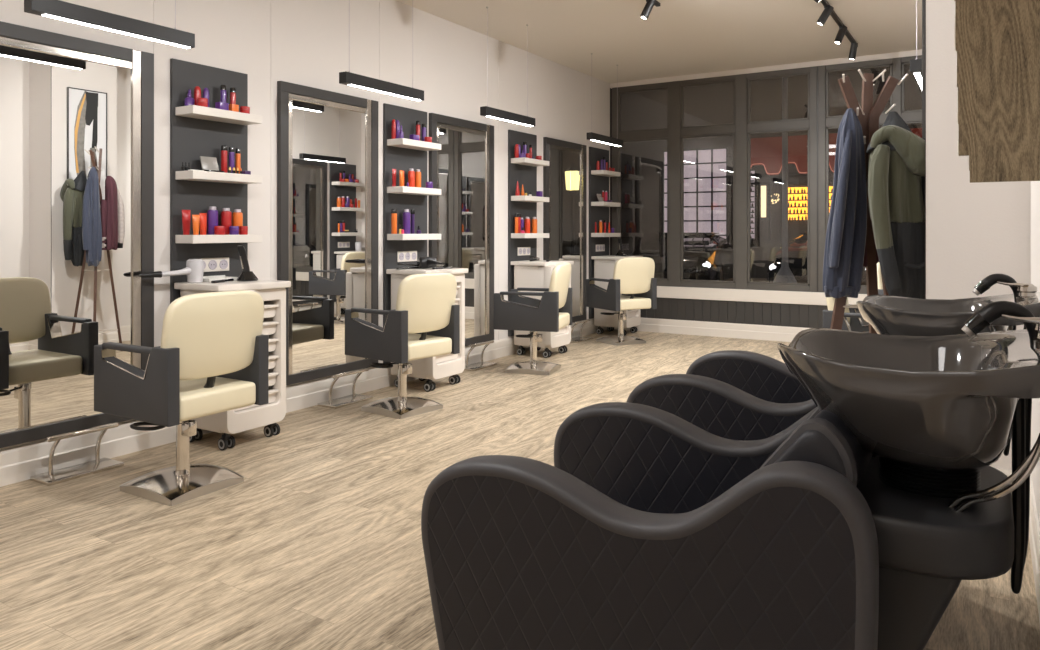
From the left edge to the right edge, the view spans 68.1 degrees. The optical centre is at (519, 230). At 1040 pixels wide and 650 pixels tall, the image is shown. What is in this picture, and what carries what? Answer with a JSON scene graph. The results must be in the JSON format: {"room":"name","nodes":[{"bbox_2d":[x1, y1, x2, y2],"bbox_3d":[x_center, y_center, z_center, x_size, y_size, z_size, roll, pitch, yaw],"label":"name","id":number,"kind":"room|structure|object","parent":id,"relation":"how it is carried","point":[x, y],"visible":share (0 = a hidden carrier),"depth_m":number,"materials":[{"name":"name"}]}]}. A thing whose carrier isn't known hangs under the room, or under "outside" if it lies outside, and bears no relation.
{"room":"salon","nodes":[
{"label":"salon","id":0,"kind":"room"},
{"bbox_2d":[0,0,609,450],"bbox_3d":[-1.762,-0.305,4.848,0.100,3.010,10.840,0,0,31],"label":"wall","id":1,"kind":"structure","parent":0,"point":[460,70],"depth_m":5.49,"materials":[{"name":"white paint"}]},
{"bbox_2d":[0,21,153,447],"bbox_3d":[-2.283,0.018,3.865,0.036,1.995,0.940,0,0,31],"label":"wall mirror","id":2,"kind":"object","parent":1,"relation":"attached to","point":[77,114],"visible":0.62,"depth_m":3.88,"materials":[{"name":"white mirror"}]},
{"bbox_2d":[170,58,261,303],"bbox_3d":[-1.777,0.020,4.553,0.182,2.000,0.520,0,0,31],"label":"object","id":3,"kind":"object","parent":1,"relation":"attached to","point":[196,131],"visible":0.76,"depth_m":4.52,"materials":[{"name":"grey wood"}]},
{"bbox_2d":[182,210,190,234],"bbox_3d":[-1.901,-0.050,4.386,0.041,0.143,0.043,0,0,-13],"label":"tube","id":4,"kind":"object","parent":3,"relation":"on","point":[186,214],"visible":1,"depth_m":4.37,"materials":[{"name":"red"}]},
{"bbox_2d":[184,90,194,105],"bbox_3d":[-1.890,-0.756,4.404,0.054,0.103,0.054,0,0,31],"label":"pump bottle","id":5,"kind":"object","parent":3,"relation":"on","point":[189,100],"visible":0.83,"depth_m":4.39,"materials":[{"name":"purple"}]},
{"bbox_2d":[192,215,199,234],"bbox_3d":[-1.835,-0.035,4.361,0.034,0.114,0.036,0,0,-8],"label":"tube","id":6,"kind":"object","parent":3,"relation":"on","point":[195,218],"visible":1,"depth_m":4.35,"materials":[{"name":"orange"}]},
{"bbox_2d":[194,86,200,104],"bbox_3d":[-1.863,-0.770,4.449,0.040,0.131,0.040,0,0,31],"label":"shampoo bottle","id":7,"kind":"object","parent":3,"relation":"on","point":[197,91],"visible":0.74,"depth_m":4.43,"materials":[{"name":"red"}]},
{"bbox_2d":[197,98,207,106],"bbox_3d":[-1.813,-0.731,4.396,0.060,0.051,0.059,0,0,31],"label":"jar","id":8,"kind":"object","parent":3,"relation":"on","point":[200,101],"visible":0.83,"depth_m":4.37,"materials":[{"name":"red"}]},
{"bbox_2d":[199,213,206,234],"bbox_3d":[-1.844,-0.041,4.481,0.041,0.126,0.043,0,0,-22],"label":"tube","id":9,"kind":"object","parent":3,"relation":"on","point":[203,216],"visible":0.97,"depth_m":4.46,"materials":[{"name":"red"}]},
{"bbox_2d":[200,156,223,171],"bbox_3d":[-1.798,-0.387,4.495,0.082,0.094,0.110,0,0,31],"label":"case","id":10,"kind":"object","parent":3,"relation":"on","point":[207,163],"visible":0.74,"depth_m":4.50,"materials":[{"name":"white"}]},
{"bbox_2d":[207,206,217,234],"bbox_3d":[-1.810,-0.061,4.535,0.060,0.166,0.060,0,0,31],"label":"shampoo bottle","id":11,"kind":"object","parent":3,"relation":"on","point":[212,213],"visible":0.93,"depth_m":4.51,"materials":[{"name":"purple"}]},
{"bbox_2d":[208,260,216,269],"bbox_3d":[-1.828,0.201,4.583,0.004,0.058,0.058,0,0,31],"label":"socket","id":12,"kind":"object","parent":3,"relation":"attached to","point":[212,264],"depth_m":4.58,"materials":[{"name":"grey"}]},
{"bbox_2d":[214,226,224,234],"bbox_3d":[-1.753,-0.004,4.495,0.060,0.051,0.059,0,0,31],"label":"jar","id":13,"kind":"object","parent":3,"relation":"on","point":[218,230],"visible":1,"depth_m":4.47,"materials":[{"name":"red"}]},
{"bbox_2d":[215,102,228,109],"bbox_3d":[-1.745,-0.728,4.508,0.044,0.046,0.062,0,0,31],"label":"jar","id":14,"kind":"object","parent":3,"relation":"on","point":[218,105],"visible":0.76,"depth_m":4.49,"materials":[{"name":"purple"}]},
{"bbox_2d":[220,85,225,102],"bbox_3d":[-1.772,-0.788,4.598,0.034,0.166,0.034,0,0,31],"label":"can","id":15,"kind":"object","parent":3,"relation":"on","point":[222,87],"visible":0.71,"depth_m":4.59,"materials":[{"name":"purple"}]},
{"bbox_2d":[219,260,227,268],"bbox_3d":[-1.788,0.201,4.648,0.004,0.058,0.058,0,0,31],"label":"socket","id":16,"kind":"object","parent":3,"relation":"attached to","point":[223,264],"depth_m":4.65,"materials":[{"name":"grey"}]},
{"bbox_2d":[221,145,226,172],"bbox_3d":[-1.768,-0.425,4.604,0.036,0.171,0.036,0,0,31],"label":"can","id":17,"kind":"object","parent":3,"relation":"on","point":[223,147],"visible":0.74,"depth_m":4.59,"materials":[{"name":"red"}]},
{"bbox_2d":[221,208,231,234],"bbox_3d":[-1.761,-0.058,4.615,0.062,0.160,0.062,0,0,31],"label":"shampoo bottle","id":18,"kind":"object","parent":3,"relation":"on","point":[226,215],"visible":0.91,"depth_m":4.59,"materials":[{"name":"red"}]},
{"bbox_2d":[229,147,233,172],"bbox_3d":[-1.741,-0.423,4.649,0.032,0.166,0.032,0,0,31],"label":"can","id":19,"kind":"object","parent":3,"relation":"on","point":[231,149],"visible":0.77,"depth_m":4.63,"materials":[{"name":"purple"}]},
{"bbox_2d":[230,88,235,103],"bbox_3d":[-1.736,-0.785,4.657,0.034,0.160,0.034,0,0,31],"label":"can","id":20,"kind":"object","parent":3,"relation":"on","point":[232,90],"visible":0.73,"depth_m":4.64,"materials":[{"name":"red"}]},
{"bbox_2d":[229,226,238,234],"bbox_3d":[-1.700,-0.004,4.581,0.056,0.051,0.055,0,0,31],"label":"jar","id":21,"kind":"object","parent":3,"relation":"on","point":[233,230],"visible":1,"depth_m":4.56,"materials":[{"name":"purple"}]},
{"bbox_2d":[232,209,242,234],"bbox_3d":[-1.718,-0.055,4.686,0.060,0.154,0.060,0,0,31],"label":"shampoo bottle","id":22,"kind":"object","parent":3,"relation":"on","point":[237,216],"visible":0.77,"depth_m":4.66,"materials":[{"name":"orange"}]},
{"bbox_2d":[235,149,240,173],"bbox_3d":[-1.717,-0.420,4.688,0.030,0.160,0.030,0,0,31],"label":"can","id":23,"kind":"object","parent":3,"relation":"on","point":[237,151],"visible":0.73,"depth_m":4.68,"materials":[{"name":"orange"}]},
{"bbox_2d":[0,319,606,486],"bbox_3d":[-1.712,1.117,4.817,0.018,0.165,10.839,0,0,31],"label":"baseboard","id":24,"kind":"structure","parent":1,"relation":"attached to","point":[17,464],"depth_m":4.21,"materials":[{"name":"beige"}]},
{"bbox_2d":[277,81,377,384],"bbox_3d":[-1.329,0.018,5.427,0.036,1.995,0.940,0,0,31],"label":"wall mirror","id":25,"kind":"object","parent":1,"relation":"attached to","point":[327,141],"visible":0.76,"depth_m":5.36,"materials":[{"name":"silver metal"}]},
{"bbox_2d":[383,103,440,362],"bbox_3d":[-0.840,0.020,6.089,0.182,2.000,0.520,0,0,31],"label":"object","id":26,"kind":"object","parent":1,"relation":"attached to","point":[404,154],"visible":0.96,"depth_m":6.04,"materials":[{"name":"grey"}]},
{"bbox_2d":[391,119,395,138],"bbox_3d":[-0.970,-0.781,5.912,0.034,0.153,0.034,0,0,31],"label":"shampoo bottle","id":27,"kind":"object","parent":26,"relation":"on","point":[393,127],"visible":1,"depth_m":5.90,"materials":[{"name":"red"}]},
{"bbox_2d":[391,209,396,233],"bbox_3d":[-0.967,-0.074,5.917,0.044,0.192,0.044,0,0,31],"label":"can","id":28,"kind":"object","parent":26,"relation":"on","point":[393,211],"visible":1,"depth_m":5.90,"materials":[{"name":"orange"}]},
{"bbox_2d":[403,209,409,233],"bbox_3d":[-0.890,-0.074,6.043,0.060,0.192,0.060,0,0,31],"label":"shampoo bottle","id":29,"kind":"object","parent":26,"relation":"on","point":[406,214],"visible":0.96,"depth_m":6.02,"materials":[{"name":"purple"}]},
{"bbox_2d":[408,169,414,186],"bbox_3d":[-0.860,-0.416,6.092,0.054,0.153,0.054,0,0,31],"label":"shampoo bottle","id":30,"kind":"object","parent":26,"relation":"on","point":[411,173],"visible":0.79,"depth_m":6.07,"materials":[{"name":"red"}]},
{"bbox_2d":[411,210,414,233],"bbox_3d":[-0.851,-0.074,6.107,0.030,0.192,0.030,0,0,31],"label":"can","id":31,"kind":"object","parent":26,"relation":"on","point":[412,211],"visible":1,"depth_m":6.10,"materials":[{"name":"purple"}]},
{"bbox_2d":[415,169,420,187],"bbox_3d":[-0.816,-0.416,6.164,0.050,0.153,0.050,0,0,31],"label":"shampoo bottle","id":32,"kind":"object","parent":26,"relation":"on","point":[417,173],"visible":0.81,"depth_m":6.14,"materials":[{"name":"orange"}]},
{"bbox_2d":[429,113,493,345],"bbox_3d":[-0.500,0.018,6.786,0.036,1.995,0.940,0,0,31],"label":"wall mirror","id":33,"kind":"object","parent":1,"relation":"attached to","point":[463,168],"visible":0.81,"depth_m":6.83,"materials":[{"name":"silver metal"}]},
{"bbox_2d":[508,130,548,336],"bbox_3d":[0.096,0.020,7.621,0.182,2.000,0.520,0,0,31],"label":"panel","id":34,"kind":"object","parent":1,"relation":"attached to","point":[521,246],"visible":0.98,"depth_m":7.57,"materials":[{"name":"grey"}]},
{"bbox_2d":[524,217,529,232],"bbox_3d":[0.073,-0.059,7.621,0.058,0.162,0.058,0,0,31],"label":"shampoo bottle","id":35,"kind":"object","parent":34,"relation":"on","point":[527,220],"visible":0.87,"depth_m":7.60,"materials":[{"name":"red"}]},
{"bbox_2d":[543,137,586,322],"bbox_3d":[0.502,0.018,8.428,0.036,1.995,0.940,0,0,31],"label":"wall mirror","id":36,"kind":"object","parent":1,"relation":"attached to","point":[565,177],"visible":0.73,"depth_m":8.45,"materials":[{"name":"mirror"}]},
{"bbox_2d":[589,147,620,318],"bbox_3d":[1.010,0.020,9.119,0.182,2.000,0.520,0,0,31],"label":"panel","id":37,"kind":"object","parent":1,"relation":"attached to","point":[598,179],"visible":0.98,"depth_m":9.05,"materials":[{"name":"grey"}]},
{"bbox_2d":[0,329,1039,649],"bbox_3d":[0.047,1.240,3.755,4.328,0.080,11.060,0,0,31],"label":"floor","id":38,"kind":"structure","parent":0,"point":[319,546],"depth_m":3.06,"materials":[{"name":"brown wood"}]},
{"bbox_2d":[30,422,123,485],"bbox_3d":[-2.192,1.089,3.822,0.170,0.222,0.370,0,0,31],"label":"chrome footrest","id":39,"kind":"object","parent":38,"relation":"on","point":[51,477],"visible":1,"depth_m":3.78,"materials":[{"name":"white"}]},
{"bbox_2d":[94,290,267,505],"bbox_3d":[-1.575,0.737,3.615,0.574,0.926,0.540,0,0,31],"label":"chair","id":40,"kind":"object","parent":38,"relation":"on","point":[211,358],"visible":1,"depth_m":3.46,"materials":[{"name":"beige leather"}]},
{"bbox_2d":[174,279,290,450],"bbox_3d":[-1.652,0.747,4.441,0.462,0.907,0.450,0,0,31],"label":"trolley","id":41,"kind":"object","parent":38,"relation":"on","point":[272,292],"visible":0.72,"depth_m":4.41,"materials":[{"name":"beige"}]},
{"bbox_2d":[139,258,203,282],"bbox_3d":[-1.925,0.223,4.261,0.094,0.140,0.358,0,0,39],"label":"hair dryer","id":42,"kind":"object","parent":41,"relation":"on","point":[194,270],"visible":1,"depth_m":4.32,"materials":[{"name":"grey"}]},
{"bbox_2d":[203,275,237,281],"bbox_3d":[-1.777,0.279,4.517,0.120,0.028,0.200,0,0,31],"label":"tray","id":43,"kind":"object","parent":41,"relation":"on","point":[218,277],"visible":0.51,"depth_m":4.53,"materials":[{"name":"white"}]},
{"bbox_2d":[174,279,290,291],"bbox_3d":[-1.652,0.311,4.441,0.462,0.037,0.450,0,0,31],"label":"countertop","id":44,"kind":"structure","parent":41,"relation":"on","point":[260,284],"depth_m":4.31,"materials":[{"name":"beige"}]},
{"bbox_2d":[236,245,257,280],"bbox_3d":[-1.609,0.188,4.542,0.116,0.209,0.136,0,0,21],"label":"brush","id":45,"kind":"object","parent":41,"relation":"on","point":[246,275],"visible":1,"depth_m":4.50,"materials":[{"name":"black"}]},
{"bbox_2d":[317,368,372,408],"bbox_3d":[-1.222,1.089,5.397,0.170,0.222,0.370,0,0,31],"label":"chrome footrest","id":46,"kind":"object","parent":38,"relation":"on","point":[354,398],"visible":1,"depth_m":5.35,"materials":[{"name":"white"}]},
{"bbox_2d":[345,272,459,418],"bbox_3d":[-0.782,0.737,5.174,0.574,0.926,0.540,0,0,38],"label":"chair","id":47,"kind":"object","parent":38,"relation":"on","point":[424,322],"visible":1,"depth_m":5.02,"materials":[{"name":"grey"}]},
{"bbox_2d":[386,268,467,391],"bbox_3d":[-0.714,0.747,5.978,0.462,0.907,0.450,0,0,31],"label":"trolley","id":48,"kind":"object","parent":38,"relation":"on","point":[437,367],"visible":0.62,"depth_m":5.88,"materials":[{"name":"beige"}]},
{"bbox_2d":[396,263,420,269],"bbox_3d":[-0.853,0.269,5.934,0.028,0.048,0.242,0,0,41],"label":"iron","id":49,"kind":"object","parent":48,"relation":"on","point":[397,263],"visible":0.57,"depth_m":5.91,"materials":[{"name":"black"}]},
{"bbox_2d":[386,268,467,274],"bbox_3d":[-0.714,0.311,5.978,0.462,0.037,0.450,0,0,31],"label":"countertop","id":50,"kind":"structure","parent":48,"relation":"on","point":[427,270],"depth_m":5.86,"materials":[{"name":"beige"}]},
{"bbox_2d":[417,257,444,268],"bbox_3d":[-0.661,0.245,5.867,0.140,0.094,0.358,0,0,-29],"label":"hair dryer","id":51,"kind":"object","parent":48,"relation":"on","point":[422,262],"visible":0.98,"depth_m":5.93,"materials":[{"name":"black plastic"}]},
{"bbox_2d":[464,340,496,370],"bbox_3d":[-0.373,1.089,6.788,0.170,0.222,0.370,0,0,31],"label":"chrome footrest","id":52,"kind":"object","parent":38,"relation":"on","point":[479,365],"visible":0.99,"depth_m":6.76,"materials":[{"name":"white"}]},
{"bbox_2d":[493,263,571,374],"bbox_3d":[0.129,0.737,6.638,0.574,0.926,0.540,0,0,17],"label":"chair","id":53,"kind":"object","parent":38,"relation":"on","point":[553,312],"visible":1,"depth_m":6.44,"materials":[{"name":"grey"}]},
{"bbox_2d":[511,260,573,357],"bbox_3d":[0.221,0.747,7.510,0.462,0.907,0.450,0,0,31],"label":"trolley","id":54,"kind":"object","parent":38,"relation":"on","point":[527,274],"visible":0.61,"depth_m":7.36,"materials":[{"name":"beige"}]},
{"bbox_2d":[511,260,573,265],"bbox_3d":[0.221,0.311,7.510,0.462,0.037,0.450,0,0,31],"label":"countertop","id":55,"kind":"structure","parent":54,"relation":"on","point":[526,262],"depth_m":7.38,"materials":[{"name":"beige"}]},
{"bbox_2d":[571,319,592,342],"bbox_3d":[0.643,1.089,8.453,0.170,0.222,0.370,0,0,31],"label":"chrome footrest","id":56,"kind":"object","parent":38,"relation":"on","point":[580,338],"visible":0.91,"depth_m":8.42,"materials":[{"name":"silver"}]},
{"bbox_2d":[591,255,642,335],"bbox_3d":[1.141,0.747,9.016,0.462,0.907,0.450,0,0,31],"label":"trolley","id":57,"kind":"object","parent":38,"relation":"on","point":[604,265],"visible":0.52,"depth_m":8.89,"materials":[{"name":"beige"}]},
{"bbox_2d":[591,255,642,259],"bbox_3d":[1.141,0.311,9.016,0.462,0.037,0.450,0,0,31],"label":"countertop","id":58,"kind":"structure","parent":57,"relation":"on","point":[605,257],"depth_m":8.86,"materials":[{"name":"beige"}]},
{"bbox_2d":[586,257,656,345],"bbox_3d":[1.095,0.737,8.299,0.540,0.926,0.574,0,0,-29],"label":"chair","id":59,"kind":"object","parent":38,"relation":"on","point":[633,277],"visible":1,"depth_m":8.11,"materials":[{"name":"grey"}]},
{"bbox_2d":[421,301,1039,649],"bbox_3d":[0.455,0.663,1.589,1.168,1.074,0.660,0,0,31],"label":"shampoo chair","id":60,"kind":"object","parent":38,"relation":"on","point":[857,524],"visible":1,"depth_m":1.35,"materials":[{"name":"grey leather"}]},
{"bbox_2d":[777,328,1039,471],"bbox_3d":[0.767,0.306,1.465,0.505,0.239,0.528,0,0,31],"label":"basin","id":61,"kind":"object","parent":60,"relation":"in","point":[945,403],"depth_m":1.33,"materials":[{"name":"grey ceramic"}]},
{"bbox_2d":[1000,314,1039,348],"bbox_3d":[0.917,0.181,1.373,0.103,0.066,0.055,0,0,31],"label":"tap","id":62,"kind":"object","parent":60,"relation":"on","point":[1032,323],"depth_m":1.37,"materials":[{"name":"silver metal"}]},
{"bbox_2d":[626,273,1039,455],"bbox_3d":[1.003,0.663,2.488,1.168,1.074,0.660,0,0,31],"label":"shampoo chair","id":63,"kind":"object","parent":38,"relation":"on","point":[729,394],"visible":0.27,"depth_m":2.37,"materials":[{"name":"black leather"}]},
{"bbox_2d":[856,292,1039,335],"bbox_3d":[1.316,0.306,2.364,0.505,0.239,0.528,0,0,31],"label":"basin","id":64,"kind":"object","parent":63,"relation":"in","point":[888,315],"depth_m":2.26,"materials":[{"name":"grey"}]},
{"bbox_2d":[996,281,1036,301],"bbox_3d":[1.466,0.181,2.272,0.103,0.066,0.055,0,0,31],"label":"tap","id":65,"kind":"object","parent":63,"relation":"on","point":[1022,292],"depth_m":2.25,"materials":[{"name":"silver metal"}]},
{"bbox_2d":[823,297,868,332],"bbox_3d":[2.274,0.737,4.939,0.574,0.926,0.540,0,0,31],"label":"chair","id":66,"kind":"object","parent":38,"relation":"on","point":[852,321],"visible":0.12,"depth_m":4.84,"materials":[{"name":"grey"}]},
{"bbox_2d":[830,69,908,333],"bbox_3d":[1.698,0.195,3.877,0.497,2.019,0.474,0,0,0],"label":"coat stand","id":67,"kind":"object","parent":38,"relation":"on","point":[868,114],"visible":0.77,"depth_m":3.88,"materials":[{"name":"brown wood"}]},
{"bbox_2d":[823,108,866,297],"bbox_3d":[1.635,-0.140,3.853,0.218,0.948,0.166,0,0,0],"label":"jacket","id":68,"kind":"object","parent":67,"relation":"hanging from","point":[845,241],"visible":1,"depth_m":3.82,"materials":[{"name":"fabric"}]},
{"bbox_2d":[863,244,878,266],"bbox_3d":[1.783,-0.177,4.017,0.285,0.725,0.142,0,0,-26],"label":"jacket","id":69,"kind":"object","parent":67,"relation":"hanging from","point":[865,253],"visible":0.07,"depth_m":3.96,"materials":[{"name":"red fabric"}]},
{"bbox_2d":[866,111,924,298],"bbox_3d":[1.852,-0.121,3.698,0.374,0.928,0.236,0,0,11],"label":"hooded jacket","id":70,"kind":"object","parent":67,"relation":"hanging from","point":[896,166],"visible":0.88,"depth_m":3.65,"materials":[{"name":"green fabric"}]},
{"bbox_2d":[870,125,924,175],"bbox_3d":[1.832,-0.381,3.648,0.304,0.243,0.155,0,0,0],"label":"hood","id":71,"kind":"object","parent":70,"relation":"attached to","point":[895,150],"depth_m":3.63,"materials":[{"name":"green fabric"}]},
{"bbox_2d":[877,262,883,294],"bbox_3d":[3.403,0.737,6.654,0.574,0.926,0.540,0,0,41],"label":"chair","id":72,"kind":"object","parent":38,"relation":"on","point":[880,286],"visible":0.02,"depth_m":6.61,"materials":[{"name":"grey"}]},
{"bbox_2d":[396,0,921,82],"bbox_3d":[0.047,-1.850,3.755,4.328,0.080,11.060,0,0,31],"label":"ceiling","id":73,"kind":"structure","parent":0,"point":[678,37],"depth_m":6.95,"materials":[{"name":"beige paint"}]},
{"bbox_2d":[24,0,194,48],"bbox_3d":[-1.874,-1.368,3.581,0.062,0.884,0.780,0,0,31],"label":"linear pendant light","id":74,"kind":"object","parent":73,"relation":"hanging from","point":[55,9],"visible":1,"depth_m":3.52,"materials":[{"name":"black metal"}]},
{"bbox_2d":[42,14,190,47],"bbox_3d":[-1.861,-0.927,3.602,0.030,0.001,0.700,0,0,31],"label":"diffuser","id":75,"kind":"object","parent":74,"relation":"attached to","point":[70,18],"depth_m":3.57,"materials":[{"name":"white"}]},
{"bbox_2d":[339,71,423,100],"bbox_3d":[-0.910,-1.368,5.160,0.062,0.884,0.780,0,0,31],"label":"linear pendant light","id":76,"kind":"object","parent":73,"relation":"hanging from","point":[346,78],"visible":1,"depth_m":5.09,"materials":[{"name":"black metal"}]},
{"bbox_2d":[350,84,420,100],"bbox_3d":[-0.897,-0.927,5.181,0.030,0.001,0.700,0,0,31],"label":"diffuser","id":77,"kind":"object","parent":76,"relation":"attached to","point":[370,87],"depth_m":5.16,"materials":[{"name":"white"}]},
{"bbox_2d":[480,7,534,126],"bbox_3d":[-0.092,-1.368,6.500,0.062,0.884,0.780,0,0,31],"label":"linear pendant light","id":78,"kind":"object","parent":73,"relation":"hanging from","point":[486,111],"visible":1,"depth_m":6.42,"materials":[{"name":"black metal"}]},
{"bbox_2d":[486,116,529,125],"bbox_3d":[-0.079,-0.927,6.521,0.030,0.001,0.700,0,0,31],"label":"diffuser","id":79,"kind":"object","parent":78,"relation":"attached to","point":[505,118],"depth_m":6.51,"materials":[{"name":"white"}]},
{"bbox_2d":[586,53,622,146],"bbox_3d":[0.903,-1.368,8.130,0.062,0.884,0.780,0,0,31],"label":"linear pendant light","id":80,"kind":"object","parent":73,"relation":"hanging from","point":[591,136],"visible":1,"depth_m":8.04,"materials":[{"name":"black metal"}]},
{"bbox_2d":[640,0,659,19],"bbox_3d":[-0.345,-1.723,3.725,0.157,0.174,5.600,0,0,31],"label":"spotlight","id":81,"kind":"object","parent":73,"relation":"attached to","point":[649,5],"visible":1,"depth_m":5.93,"materials":[{"name":"black metal"}]},
{"bbox_2d":[814,0,857,58],"bbox_3d":[1.311,-1.722,4.284,0.179,0.172,7.476,0,0,31],"label":"track","id":82,"kind":"object","parent":73,"relation":"attached to","point":[828,10],"visible":1,"depth_m":6.71,"materials":[{"name":"black metal"}]},
{"bbox_2d":[910,0,921,91],"bbox_3d":[2.500,-1.368,4.800,0.062,0.884,0.780,0,0,31],"label":"linear pendant light","id":83,"kind":"object","parent":73,"relation":"hanging from","point":[915,64],"visible":0.56,"depth_m":4.52,"materials":[{"name":"black metal"}]},
{"bbox_2d":[914,73,921,88],"bbox_3d":[2.513,-0.927,4.822,0.030,0.001,0.700,0,0,31],"label":"diffuser","id":84,"kind":"object","parent":83,"relation":"attached to","point":[917,76],"depth_m":4.71,"materials":[{"name":"white"}]},
{"bbox_2d":[610,49,921,88],"bbox_3d":[2.902,-0.305,8.433,4.128,3.010,0.140,0,0,31],"label":"wall","id":85,"kind":"structure","parent":0,"point":[913,52],"depth_m":8.43,"materials":[{"name":"white"}]},
{"bbox_2d":[614,317,810,341],"bbox_3d":[2.861,1.117,8.365,4.128,0.165,0.018,0,0,31],"label":"baseboard","id":86,"kind":"structure","parent":85,"relation":"attached to","point":[688,327],"depth_m":8.72,"materials":[{"name":"beige"}]},
{"bbox_2d":[612,66,816,291],"bbox_3d":[2.162,-0.550,8.847,2.383,2.410,0.075,0,0,31],"label":"window","id":87,"kind":"structure","parent":85,"relation":"in","point":[741,129],"depth_m":8.67,"materials":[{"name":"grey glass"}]},
{"bbox_2d":[640,297,868,327],"bbox_3d":[2.865,0.910,8.372,4.128,0.250,0.022,0,0,31],"label":"trim","id":88,"kind":"structure","parent":85,"relation":"attached to","point":[757,313],"depth_m":8.61,"materials":[{"name":"grey"}]},
{"bbox_2d":[657,286,866,304],"bbox_3d":[2.862,0.719,8.367,4.128,0.133,0.055,0,0,31],"label":"trim","id":89,"kind":"structure","parent":85,"relation":"attached to","point":[744,295],"depth_m":8.54,"materials":[{"name":"beige"}]},
{"bbox_2d":[817,66,817,291],"bbox_3d":[3.192,-0.550,8.235,0.016,2.410,0.096,0,0,31],"label":"trim","id":90,"kind":"structure","parent":85,"relation":"attached to","point":[817,66],"depth_m":8.20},
{"bbox_2d":[818,55,921,293],"bbox_3d":[3.778,-0.550,7.860,1.380,2.410,0.075,0,0,31],"label":"window","id":91,"kind":"structure","parent":85,"relation":"in","point":[826,122],"depth_m":8.15,"materials":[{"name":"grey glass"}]},
{"bbox_2d":[926,0,1030,469],"bbox_3d":[2.184,-0.305,3.675,0.398,3.010,0.650,0,0,31],"label":"wall pier","id":92,"kind":"object","parent":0,"point":[975,231],"visible":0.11,"depth_m":3.44,"materials":[{"name":"white paint"}]},
{"bbox_2d":[922,0,924,139],"bbox_3d":[2.011,-0.855,3.798,0.024,1.090,0.390,0,0,31],"label":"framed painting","id":93,"kind":"object","parent":92,"relation":"attached to","point":[923,1],"visible":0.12,"depth_m":3.63,"materials":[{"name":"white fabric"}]},
{"bbox_2d":[925,0,925,298],"bbox_3d":[1.845,-0.388,3.503,0.003,2.845,0.004,0,0,31],"label":"trim","id":94,"kind":"structure","parent":92,"relation":"attached to","point":[925,0],"depth_m":3.50,"materials":[{"name":"paint"}]},
{"bbox_2d":[1031,181,1039,525],"bbox_3d":[1.847,-0.305,2.645,0.100,3.010,10.840,0,0,31],"label":"wall","id":95,"kind":"structure","parent":0,"point":[1035,185],"depth_m":2.93,"materials":[{"name":"white"}]},
{"bbox_2d":[954,0,1039,182],"bbox_3d":[1.577,-0.985,2.558,0.267,1.644,0.034,0,0,31],"label":"board","id":96,"kind":"object","parent":95,"relation":"attached to","point":[997,42],"visible":1,"depth_m":2.54,"materials":[{"name":"brown wood"}]},
{"bbox_2d":[1029,474,1039,620],"bbox_3d":[1.791,1.117,2.667,0.018,0.165,10.820,0,0,31],"label":"baseboard","id":97,"kind":"structure","parent":95,"relation":"attached to","point":[1034,528],"depth_m":2.70,"materials":[{"name":"beige"}]},
{"label":"outside","id":98,"kind":"structure","parent":0,"visible":0},
{"bbox_3d":[2.748,1.290,10.261,22.000,0.140,2.820,0,0,31],"label":"pavement","id":99,"kind":"object","parent":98,"visible":0},
{"bbox_2d":[773,77,796,282],"bbox_3d":[3.665,-0.880,10.650,0.296,4.200,0.296,0,0,-36],"label":"lamp post","id":100,"kind":"object","parent":99,"relation":"on","point":[784,275],"visible":0.52,"depth_m":10.62,"materials":[{"name":"metal"}]},
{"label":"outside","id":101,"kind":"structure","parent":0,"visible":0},
{"bbox_3d":[4.942,1.290,13.854,22.000,0.139,5.600,0,0,31],"label":"street","id":102,"kind":"object","parent":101,"visible":0},
{"bbox_2d":[627,232,732,280],"bbox_3d":[3.330,0.631,15.617,1.790,1.200,4.270,0,0,21],"label":"parked car","id":103,"kind":"object","parent":102,"relation":"on","point":[707,255],"visible":0.57,"depth_m":14.27,"materials":[{"name":"black paint"}]},
{"bbox_2d":[654,271,689,278],"bbox_3d":[2.564,0.801,13.662,0.900,0.160,0.070,0,0,21],"label":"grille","id":104,"kind":"object","parent":103,"relation":"attached to","point":[657,274],"depth_m":13.63,"materials":[{"name":"black metal"}]},
{"bbox_2d":[767,233,866,284],"bbox_3d":[5.708,0.631,14.049,1.790,1.200,4.270,0,0,27],"label":"parked car","id":105,"kind":"object","parent":102,"relation":"on","point":[797,247],"visible":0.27,"depth_m":12.57,"materials":[{"name":"black metal"}]},
{"bbox_2d":[794,276,806,282],"bbox_3d":[4.741,0.801,12.184,0.900,0.160,0.070,0,0,27],"label":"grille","id":106,"kind":"object","parent":105,"relation":"attached to","point":[800,279],"depth_m":12.28,"materials":[{"name":"black metal"}]},
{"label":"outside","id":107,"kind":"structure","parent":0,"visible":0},
{"bbox_2d":[751,278,766,281],"bbox_3d":[7.130,1.280,17.439,22.000,0.160,2.800,0,0,31],"label":"pavement","id":108,"kind":"structure","parent":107,"point":[752,279],"depth_m":19.05,"materials":[{"name":"concrete"}]},
{"bbox_2d":[610,65,921,277],"bbox_3d":[8.349,-3.290,18.476,21.000,9.020,0.560,0,0,31],"label":"window glass","id":109,"kind":"object","parent":108,"relation":"on","point":[708,161],"visible":0.26,"depth_m":20.25,"materials":[{"name":"clear glass"}]},
{"bbox_2d":[751,170,753,238],"bbox_3d":[5.779,-0.675,19.804,0.470,1.778,0.070,0,0,31],"label":"bar shelf","id":110,"kind":"object","parent":109,"relation":"attached to","point":[752,171],"depth_m":19.72,"materials":[{"name":"black metal"}]},
{"bbox_2d":[788,185,832,220],"bbox_3d":[7.175,-0.680,18.952,1.400,0.868,0.070,0,0,31],"label":"bar shelf","id":111,"kind":"object","parent":109,"relation":"attached to","point":[797,194],"depth_m":19.12,"materials":[{"name":"yellow metal"}]},
{"bbox_2d":[751,128,921,174],"bbox_3d":[8.392,-1.865,17.753,6.646,1.030,0.909,0,0,31],"label":"awning","id":112,"kind":"object","parent":109,"relation":"attached to","point":[767,151],"visible":0.23,"depth_m":18.68,"materials":[{"name":"red"}]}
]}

